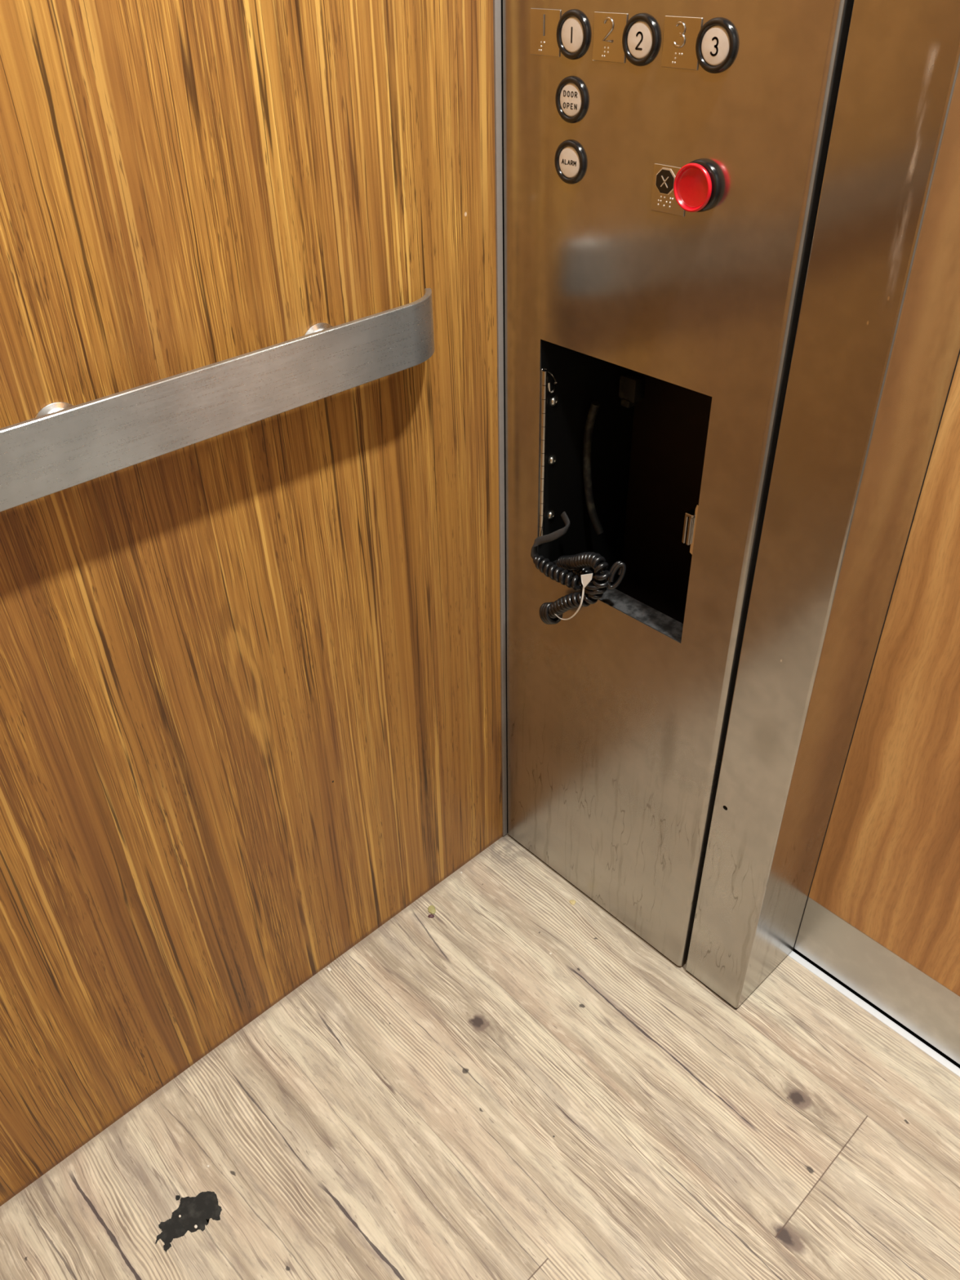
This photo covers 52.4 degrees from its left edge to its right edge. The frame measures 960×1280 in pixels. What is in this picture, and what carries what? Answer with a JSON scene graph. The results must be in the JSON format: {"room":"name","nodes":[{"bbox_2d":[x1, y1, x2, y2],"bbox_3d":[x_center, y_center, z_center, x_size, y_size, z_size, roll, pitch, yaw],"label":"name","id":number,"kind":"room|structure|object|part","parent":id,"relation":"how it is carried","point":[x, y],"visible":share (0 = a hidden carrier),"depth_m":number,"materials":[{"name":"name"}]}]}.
{"room":"elevator interior","nodes":[
{"label":"elevator interior","id":0,"kind":"room"},
{"bbox_2d":[0,0,502,1206],"bbox_3d":[-0.489,-0.323,0.535,1.353,2.300,0.020,-30,45,-33],"label":"wall","id":1,"kind":"structure","parent":0,"point":[250,682],"depth_m":0.97,"materials":[{"name":"brown wood"}]},
{"bbox_2d":[0,288,434,511],"bbox_3d":[-0.463,-0.084,0.681,1.148,0.060,0.045,-30,45,-33],"label":"handrail","id":2,"kind":"object","parent":1,"relation":"attached to","point":[65,445],"visible":1,"depth_m":0.82,"materials":[{"name":"metal"}]},
{"bbox_2d":[493,0,506,835],"bbox_3d":[0.009,-0.606,0.902,0.008,2.288,0.023,-30,45,-33],"label":"trim","id":3,"kind":"structure","parent":1,"relation":"attached to","point":[496,3],"depth_m":1.11,"materials":[{"name":"grey metal"}]},
{"bbox_2d":[501,0,507,833],"bbox_3d":[0.026,-0.607,0.905,0.016,2.290,0.022,-30,45,-33],"label":"trim","id":4,"kind":"structure","parent":1,"relation":"attached to","point":[501,0],"depth_m":1.11,"materials":[{"name":"silver metal"}]},
{"bbox_2d":[0,833,959,1279],"bbox_3d":[0.080,0.886,0.834,1.489,0.020,1.470,-30,45,-33],"label":"floor","id":5,"kind":"structure","parent":0,"point":[458,1097],"depth_m":1.20,"materials":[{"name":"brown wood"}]},
{"bbox_2d":[155,1191,222,1252],"bbox_3d":[-0.341,0.665,1.128,0.077,0.001,0.054,-21,41,-24],"label":"stain","id":6,"kind":"object","parent":5,"relation":"on","point":[193,1211],"depth_m":1.13,"materials":[{"name":"black"}]},
{"bbox_2d":[427,905,435,917],"bbox_3d":[-0.072,0.406,1.462,0.012,0.004,0.022,-2,37,-1],"label":"scrap","id":7,"kind":"object","parent":5,"relation":"on","point":[431,908],"visible":1,"depth_m":1.46,"materials":[{"name":"beige paper"}]},
{"bbox_2d":[569,899,576,904],"bbox_3d":[0.140,0.394,1.472,0.009,0.002,0.010,-30,45,-33],"label":"crumb","id":8,"kind":"object","parent":5,"relation":"on","point":[571,901],"visible":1,"depth_m":1.47,"materials":[{"name":"beige food"}]},
{"bbox_2d":[685,0,959,1008],"bbox_3d":[0.356,-0.391,0.766,0.167,2.085,0.086,-30,45,-33],"label":"door jamb","id":9,"kind":"structure","parent":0,"point":[876,351],"depth_m":0.88,"materials":[{"name":"metal"}]},
{"bbox_2d":[510,835,787,1009],"bbox_3d":[0.258,0.373,1.494,0.166,0.005,0.434,-30,45,-33],"label":"baseboard","id":10,"kind":"structure","parent":9,"relation":"attached to","point":[510,836],"depth_m":1.42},
{"bbox_2d":[686,0,853,959],"bbox_3d":[0.281,-0.466,0.707,0.025,2.290,0.028,-30,45,-33],"label":"trim","id":11,"kind":"structure","parent":9,"relation":"attached to","point":[853,0],"depth_m":0.89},
{"bbox_2d":[787,950,959,1077],"bbox_3d":[0.755,0.646,1.123,0.011,0.013,0.924,-30,45,-33],"label":"trim","id":12,"kind":"structure","parent":9,"relation":"attached to","point":[936,1056],"depth_m":1.31,"materials":[{"name":"metal"}]},
{"bbox_2d":[792,948,959,1068],"bbox_3d":[0.782,0.642,1.150,0.060,0.022,0.924,-30,45,-33],"label":"trim","id":13,"kind":"structure","parent":9,"relation":"attached to","point":[794,950],"depth_m":1.33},
{"bbox_2d":[793,351,959,948],"bbox_3d":[0.424,-0.393,0.771,0.001,2.079,0.002,-30,45,-33],"label":"trim","id":14,"kind":"structure","parent":9,"relation":"attached to","point":[959,352],"depth_m":1.04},
{"bbox_3d":[0.552,-1.174,-0.115,0.168,0.205,1.450,-30,45,-33],"label":"wall","id":15,"kind":"structure","parent":0,"visible":0},
{"bbox_2d":[794,355,959,1064],"bbox_3d":[0.747,-0.204,0.505,0.025,2.079,0.976,-30,45,-33],"label":"door","id":16,"kind":"structure","parent":15,"relation":"in","point":[882,914],"depth_m":1.14,"materials":[{"name":"laminate"}]},
{"bbox_3d":[0.768,0.584,1.093,0.025,0.114,0.976,-30,45,-33],"label":"kick plate","id":17,"kind":"part","parent":16,"relation":"part of","materials":[{"name":"metal"}]},
{"bbox_3d":[0.299,-0.519,0.944,0.010,2.090,0.442,-30,45,-33],"label":"wall","id":18,"kind":"structure","parent":0,"visible":0},
{"bbox_2d":[502,0,853,965],"bbox_3d":[0.198,-0.526,0.861,0.189,2.195,0.346,-30,45,-33],"label":"control panel","id":19,"kind":"object","parent":18,"relation":"attached to","point":[664,160],"visible":1,"depth_m":0.98,"materials":[{"name":"metal"}]},
{"bbox_3d":[0.059,-0.549,0.883,0.002,0.036,0.037,-30,45,-33],"label":"tactile plate","id":20,"kind":"part","parent":19,"relation":"part of","materials":[{"name":"metal"}]},
{"bbox_2d":[530,511,626,624],"bbox_3d":[0.111,-0.071,1.172,0.063,0.134,0.131,-19,40,-22],"label":"cord","id":21,"kind":"object","parent":19,"relation":"attached to","point":[593,587],"visible":1,"depth_m":1.16,"materials":[{"name":"black plastic"}]},
{"bbox_3d":[0.111,-0.517,0.837,0.002,0.036,0.037,-30,45,-33],"label":"tactile plate","id":22,"kind":"part","parent":19,"relation":"part of","materials":[{"name":"metal"}]},
{"bbox_3d":[0.272,-0.182,1.203,0.002,0.442,0.225,-30,45,-33],"label":"plate","id":23,"kind":"part","parent":19,"relation":"part of","materials":[{"name":"black metal"}]},
{"bbox_3d":[0.166,-0.395,0.858,0.002,0.039,0.037,-30,45,-33],"label":"tactile plate","id":24,"kind":"part","parent":19,"relation":"part of","materials":[{"name":"metal"}]},
{"bbox_3d":[0.163,-0.484,0.792,0.002,0.036,0.037,-30,45,-33],"label":"tactile plate","id":25,"kind":"part","parent":19,"relation":"part of","materials":[{"name":"metal"}]},
{"bbox_3d":[0.181,-0.383,0.827,0.009,0.038,0.038,-30,45,-33],"label":"stop knob","id":26,"kind":"part","parent":19,"relation":"part of","materials":[{"name":"red plastic"}]}
]}

